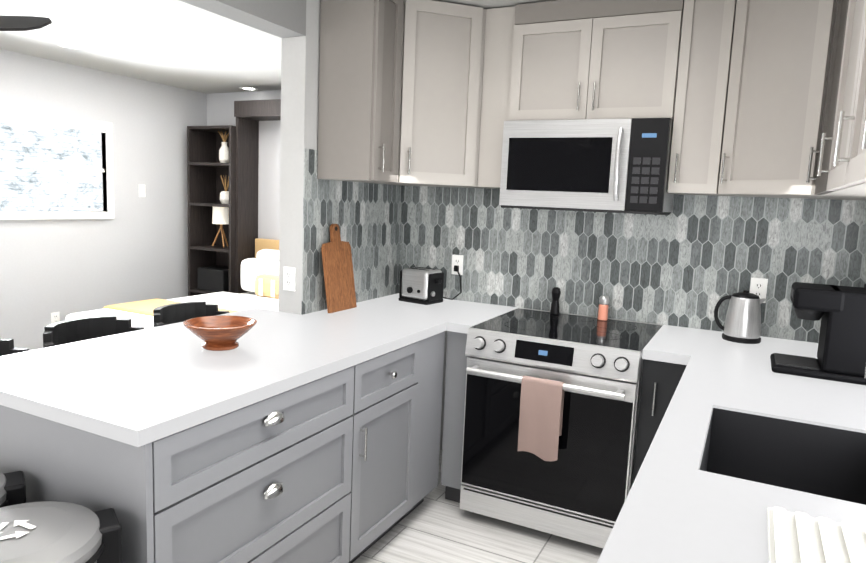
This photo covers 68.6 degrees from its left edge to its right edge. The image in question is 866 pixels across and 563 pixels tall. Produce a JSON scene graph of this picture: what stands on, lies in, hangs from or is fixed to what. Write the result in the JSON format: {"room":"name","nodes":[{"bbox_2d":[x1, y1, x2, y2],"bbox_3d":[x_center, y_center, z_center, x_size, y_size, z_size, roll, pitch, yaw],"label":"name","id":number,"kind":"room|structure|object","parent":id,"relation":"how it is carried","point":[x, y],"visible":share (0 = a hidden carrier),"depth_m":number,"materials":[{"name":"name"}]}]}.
{"room":"kitchen","nodes":[
{"label":"kitchen","id":0,"kind":"room"},
{"bbox_2d":[0,49,206,350],"bbox_3d":[-3.929,-0.335,3.423,0.120,2.440,6.950,6,8,26],"label":"wall","id":1,"kind":"structure","parent":0,"point":[136,249],"depth_m":5.47,"materials":[{"name":"grey paint"}]},
{"bbox_2d":[51,312,59,323],"bbox_3d":[-3.064,0.306,5.153,0.008,0.114,0.070,6,8,26],"label":"outlet","id":2,"kind":"object","parent":1,"relation":"attached to","point":[55,317],"visible":0.65,"depth_m":5.15,"materials":[{"name":"white plastic"}]},
{"bbox_2d":[0,107,114,219],"bbox_3d":[-3.119,-0.883,4.828,0.095,0.815,1.500,6,8,26],"label":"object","id":3,"kind":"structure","parent":1,"relation":"in","point":[51,167],"depth_m":5.07,"materials":[{"name":"white paper"}]},
{"bbox_2d":[138,184,145,196],"bbox_3d":[-2.637,-0.824,5.762,0.014,0.114,0.070,6,8,26],"label":"light switch","id":4,"kind":"object","parent":1,"relation":"attached to","point":[142,193],"visible":1,"depth_m":5.76,"materials":[{"name":"white plastic"}]},
{"bbox_2d":[206,90,280,125],"bbox_3d":[-1.014,-0.531,5.902,3.080,2.440,0.120,6,8,26],"label":"wall","id":5,"kind":"structure","parent":0,"point":[220,109],"depth_m":6.22,"materials":[{"name":"grey paint"}]},
{"bbox_2d":[0,0,556,93],"bbox_3d":[-1.372,-1.307,2.017,5.740,0.060,7.190,6,8,26],"label":"ceiling","id":6,"kind":"structure","parent":0,"point":[178,44],"depth_m":4.18,"materials":[{"name":"white paint"}]},
{"bbox_2d":[0,15,51,30],"bbox_3d":[-2.216,-1.125,2.288,1.264,0.439,1.156,6,8,26],"label":"ceiling fan","id":7,"kind":"object","parent":6,"relation":"hanging from","point":[17,23],"visible":1,"depth_m":2.41,"materials":[{"name":"black"}]},
{"bbox_2d":[58,43,85,48],"bbox_3d":[-2.494,-1.627,4.385,0.170,0.004,0.170,6,8,26],"label":"recessed light","id":8,"kind":"object","parent":6,"relation":"in","point":[72,45],"visible":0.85,"depth_m":4.38,"materials":[{"name":"white"}]},
{"bbox_2d":[239,87,257,90],"bbox_3d":[-1.708,-1.787,5.884,0.170,0.004,0.170,6,8,26],"label":"recessed light","id":9,"kind":"object","parent":6,"relation":"in","point":[249,88],"visible":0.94,"depth_m":5.87,"materials":[{"name":"white"}]},
{"bbox_2d":[179,0,392,314],"bbox_3d":[-1.175,-0.042,2.053,0.140,2.440,6.950,6,8,26],"label":"wall","id":10,"kind":"structure","parent":0,"point":[294,25],"depth_m":2.94,"materials":[{"name":"paint"}]},
{"bbox_2d":[283,266,295,290],"bbox_3d":[-0.689,-0.013,3.042,0.070,0.114,0.008,6,8,26],"label":"outlet","id":11,"kind":"object","parent":10,"relation":"attached to","point":[289,276],"visible":1,"depth_m":3.04,"materials":[{"name":"white plastic"}]},
{"bbox_2d":[301,148,404,314],"bbox_3d":[-0.407,-0.272,3.383,0.006,0.780,0.900,6,8,26],"label":"backsplash","id":12,"kind":"structure","parent":10,"relation":"attached to","point":[367,216],"depth_m":3.37,"materials":[{"name":"grey tile"}]},
{"bbox_2d":[317,0,515,188],"bbox_3d":[-0.009,-0.921,3.174,0.761,0.865,0.824,6,8,26],"label":"upper cabinet","id":13,"kind":"object","parent":10,"relation":"attached to","point":[414,92],"visible":0.96,"depth_m":3.05,"materials":[{"name":"beige wood"}]},
{"bbox_2d":[353,449,602,562],"bbox_3d":[-1.478,1.170,2.336,5.740,0.060,7.190,6,8,26],"label":"floor","id":14,"kind":"structure","parent":0,"point":[435,526],"depth_m":2.81,"materials":[{"name":"tile"}]},
{"bbox_2d":[0,471,25,507],"bbox_3d":[-1.298,0.873,1.629,0.370,0.725,0.442,6,8,26],"label":"trash can","id":15,"kind":"object","parent":14,"relation":"on","point":[12,488],"visible":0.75,"depth_m":1.67,"materials":[{"name":"grey metal"}]},
{"bbox_2d":[0,339,28,355],"bbox_3d":[-1.635,0.685,2.280,0.447,0.907,0.454,6,8,26],"label":"bar stool","id":16,"kind":"object","parent":14,"relation":"on","point":[7,347],"visible":0.04,"depth_m":2.42,"materials":[{"name":"black"}]},
{"bbox_2d":[0,501,121,562],"bbox_3d":[-0.955,0.911,1.447,0.370,0.725,0.442,6,8,26],"label":"trash can","id":17,"kind":"object","parent":14,"relation":"on","point":[49,532],"visible":1,"depth_m":1.44,"materials":[{"name":"grey metal"}]},
{"bbox_2d":[43,316,143,347],"bbox_3d":[-1.400,0.635,2.741,0.447,0.907,0.454,6,8,26],"label":"bar stool","id":18,"kind":"object","parent":14,"relation":"on","point":[69,331],"visible":0.12,"depth_m":2.80,"materials":[{"name":"black"}]},
{"bbox_2d":[65,99,280,328],"bbox_3d":[-1.469,-0.351,4.903,1.590,2.300,2.090,6,8,26],"label":"bed","id":19,"kind":"object","parent":14,"relation":"on","point":[257,193],"visible":0.21,"depth_m":5.88,"materials":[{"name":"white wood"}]},
{"bbox_2d":[153,301,228,326],"bbox_3d":[-1.161,0.585,3.211,0.447,0.907,0.454,6,8,26],"label":"bar stool","id":20,"kind":"object","parent":14,"relation":"on","point":[173,313],"visible":0.06,"depth_m":3.28,"materials":[{"name":"black"}]},
{"bbox_2d":[187,125,235,295],"bbox_3d":[-2.039,-0.427,6.162,0.553,2.080,0.356,6,8,26],"label":"bookshelf","id":21,"kind":"object","parent":14,"relation":"on","point":[206,168],"visible":0.5,"depth_m":6.17,"materials":[{"name":"brown wood"}]},
{"bbox_2d":[197,266,228,291],"bbox_3d":[-2.088,-0.026,6.221,0.340,0.214,0.260,6,8,26],"label":"basket","id":22,"kind":"object","parent":21,"relation":"on","point":[213,278],"visible":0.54,"depth_m":6.10,"materials":[{"name":"black fabric"}]},
{"bbox_2d":[212,207,228,247],"bbox_3d":[-2.042,-0.528,6.137,0.170,0.388,0.177,6,8,26],"label":"light","id":23,"kind":"object","parent":21,"relation":"on","point":[220,215],"visible":0.85,"depth_m":6.06,"materials":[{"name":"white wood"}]},
{"bbox_2d":[218,131,228,162],"bbox_3d":[-1.975,-1.270,6.019,0.138,0.301,0.102,6,8,26],"label":"vase","id":24,"kind":"object","parent":21,"relation":"on","point":[224,153],"visible":0.88,"depth_m":5.99,"materials":[{"name":"white ceramic"}]},
{"bbox_2d":[219,175,228,203],"bbox_3d":[-1.975,-0.877,6.061,0.122,0.271,0.118,6,8,26],"label":"pot","id":25,"kind":"object","parent":21,"relation":"on","point":[224,197],"visible":0.81,"depth_m":6.03,"materials":[{"name":"white ceramic"}]},
{"bbox_2d":[0,331,468,562],"bbox_3d":[-0.532,0.718,2.479,0.764,0.880,1.767,6,8,26],"label":"base cabinet","id":26,"kind":"object","parent":14,"relation":"on","point":[341,466],"visible":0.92,"depth_m":2.02,"materials":[{"name":"grey wood"}]},
{"bbox_2d":[0,293,517,446],"bbox_3d":[-0.524,0.224,2.710,1.048,0.040,2.330,6,8,26],"label":"countertop","id":27,"kind":"structure","parent":26,"relation":"on","point":[138,388],"depth_m":2.08,"materials":[{"name":"white stone"}]},
{"bbox_2d":[183,315,256,350],"bbox_3d":[-0.778,0.194,2.326,0.256,0.095,0.256,6,8,26],"label":"bowl","id":28,"kind":"object","parent":27,"relation":"on","point":[220,333],"visible":1,"depth_m":2.29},
{"bbox_2d":[321,224,356,312],"bbox_3d":[-0.472,-0.072,3.168,0.083,0.431,0.224,6,8,26],"label":"cutting board","id":29,"kind":"object","parent":27,"relation":"on","point":[338,272],"visible":0.98,"depth_m":3.15,"materials":[{"name":"brown wood"}]},
{"bbox_2d":[399,265,461,304],"bbox_3d":[-0.016,0.011,3.577,0.284,0.201,0.277,6,8,26],"label":"toaster","id":30,"kind":"object","parent":27,"relation":"on","point":[421,285],"visible":1,"depth_m":3.49,"materials":[{"name":"silver plastic"}]},
{"bbox_2d":[460,308,661,547],"bbox_3d":[0.610,0.674,3.042,0.756,0.919,0.768,6,8,26],"label":"range","id":31,"kind":"object","parent":14,"relation":"on","point":[551,410],"visible":0.94,"depth_m":2.75,"materials":[{"name":"silver metal"}]},
{"bbox_2d":[550,287,560,314],"bbox_3d":[0.645,0.101,3.340,0.050,0.143,0.050,6,8,26],"label":"pepper mill","id":32,"kind":"object","parent":31,"relation":"on","point":[556,293],"visible":1,"depth_m":3.32,"materials":[{"name":"black plastic"}]},
{"bbox_2d":[598,296,608,320],"bbox_3d":[0.867,0.134,3.230,0.050,0.124,0.050,6,8,26],"label":"salt grinder","id":33,"kind":"object","parent":31,"relation":"on","point":[603,309],"visible":0.98,"depth_m":3.21,"materials":[{"name":"pink"}]},
{"bbox_2d":[636,419,661,470],"bbox_3d":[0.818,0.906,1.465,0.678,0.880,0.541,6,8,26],"label":"base cabinet","id":34,"kind":"object","parent":14,"relation":"on","point":[657,424],"depth_m":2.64,"materials":[{"name":"black wood"}]},
{"bbox_2d":[597,325,865,562],"bbox_3d":[0.815,0.429,1.565,0.865,0.040,3.192,6,8,26],"label":"countertop","id":35,"kind":"structure","parent":34,"relation":"on","point":[679,506],"depth_m":1.45,"materials":[{"name":"white stone"}]},
{"bbox_2d":[714,290,766,343],"bbox_3d":[1.379,0.149,2.858,0.210,0.228,0.160,6,8,26],"label":"kettle","id":36,"kind":"object","parent":35,"relation":"on","point":[743,321],"visible":1,"depth_m":2.80,"materials":[{"name":"silver metal"}]},
{"bbox_2d":[700,408,865,504],"bbox_3d":[0.893,0.531,1.574,0.414,0.222,0.534,6,8,26],"label":"sink basin","id":37,"kind":"object","parent":35,"relation":"in","point":[830,462],"depth_m":1.81,"materials":[{"name":"black stone"}]},
{"bbox_2d":[767,507,865,562],"bbox_3d":[0.684,0.485,0.856,0.405,0.017,0.645,6,8,26],"label":"drying mat","id":38,"kind":"object","parent":35,"relation":"on","point":[798,537],"visible":0.98,"depth_m":1.10,"materials":[{"name":"white plastic"}]},
{"bbox_2d":[770,282,865,384],"bbox_3d":[1.454,0.173,2.304,0.375,0.330,0.250,6,8,26],"label":"coffee maker","id":39,"kind":"object","parent":35,"relation":"on","point":[839,311],"visible":1,"depth_m":2.21,"materials":[{"name":"black plastic"}]},
{"bbox_2d":[660,383,678,418],"bbox_3d":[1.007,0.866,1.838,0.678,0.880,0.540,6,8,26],"label":"base cabinet","id":40,"kind":"object","parent":14,"relation":"on","point":[665,408],"depth_m":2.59,"materials":[{"name":"black wood"}]},
{"bbox_2d":[680,365,686,378],"bbox_3d":[1.189,0.827,2.195,0.678,0.880,0.505,6,8,26],"label":"base cabinet","id":41,"kind":"object","parent":14,"relation":"on","point":[681,372],"depth_m":2.55,"materials":[{"name":"black wood"}]},
{"bbox_2d":[440,298,813,449],"bbox_3d":[0.951,-0.114,3.313,2.520,2.440,0.120,6,8,26],"label":"wall","id":42,"kind":"structure","parent":0,"point":[443,390],"depth_m":3.76,"materials":[{"name":"paint"}]},
{"bbox_2d":[509,0,683,121],"bbox_3d":[0.782,-1.030,3.024,0.756,0.544,0.355,6,8,26],"label":"upper cabinet","id":43,"kind":"object","parent":42,"relation":"attached to","point":[592,59],"visible":0.9,"depth_m":2.89,"materials":[{"name":"beige wood"}]},
{"bbox_2d":[499,118,673,214],"bbox_3d":[0.740,-0.544,3.044,0.752,0.412,0.442,6,8,26],"label":"microwave","id":44,"kind":"object","parent":43,"relation":"attached to","point":[608,165],"visible":1,"depth_m":2.88,"materials":[{"name":"silver metal"}]},
{"bbox_2d":[401,186,865,342],"bbox_3d":[0.873,-0.203,3.272,2.400,0.780,0.006,6,8,26],"label":"backsplash","id":45,"kind":"structure","parent":42,"relation":"attached to","point":[690,261],"depth_m":3.18,"materials":[{"name":"grey tile"}]},
{"bbox_2d":[451,255,462,274],"bbox_3d":[0.140,-0.096,3.647,0.070,0.114,0.008,6,8,26],"label":"outlet","id":46,"kind":"object","parent":45,"relation":"attached to","point":[457,260],"visible":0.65,"depth_m":3.64,"materials":[{"name":"white plastic"}]},
{"bbox_2d":[750,278,767,302],"bbox_3d":[1.517,0.041,2.961,0.070,0.114,0.008,6,8,26],"label":"outlet","id":47,"kind":"object","parent":45,"relation":"attached to","point":[758,286],"visible":0.71,"depth_m":2.96,"materials":[{"name":"white plastic"}]},
{"bbox_2d":[667,0,714,194],"bbox_3d":[1.228,-0.823,2.816,0.258,0.866,0.360,6,8,26],"label":"upper cabinet","id":48,"kind":"object","parent":42,"relation":"attached to","point":[696,22],"depth_m":2.74,"materials":[{"name":"beige wood"}]},
{"bbox_2d":[695,0,865,200],"bbox_3d":[1.501,-0.772,2.513,0.700,0.866,0.661,6,8,26],"label":"upper cabinet","id":49,"kind":"object","parent":42,"relation":"attached to","point":[770,100],"depth_m":2.55,"materials":[{"name":"beige wood"}]},
{"bbox_3d":[0.752,0.268,0.288,0.120,2.440,5.500,6,8,26],"label":"wall","id":50,"kind":"structure","parent":0,"visible":0},
{"bbox_2d":[795,0,854,199],"bbox_3d":[1.420,-0.709,1.993,0.371,0.866,0.553,6,8,26],"label":"upper cabinet","id":51,"kind":"object","parent":50,"relation":"attached to","point":[828,24],"depth_m":2.28,"materials":[{"name":"beige wood"}]},
{"bbox_2d":[823,0,865,199],"bbox_3d":[1.243,-0.664,1.589,0.319,0.866,0.568,6,8,26],"label":"upper cabinet","id":52,"kind":"object","parent":50,"relation":"attached to","point":[848,5],"depth_m":1.85,"materials":[{"name":"beige wood"}]},
{"bbox_2d":[831,0,865,191],"bbox_3d":[1.040,-0.621,1.190,0.319,0.866,0.568,6,8,26],"label":"upper cabinet","id":53,"kind":"object","parent":50,"relation":"attached to","point":[851,131],"depth_m":1.50,"materials":[{"name":"beige wood"}]},
{"bbox_2d":[859,132,865,187],"bbox_3d":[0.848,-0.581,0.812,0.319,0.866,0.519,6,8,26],"label":"upper cabinet","id":54,"kind":"object","parent":50,"relation":"attached to","point":[862,167],"depth_m":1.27,"materials":[{"name":"beige wood"}]}
]}

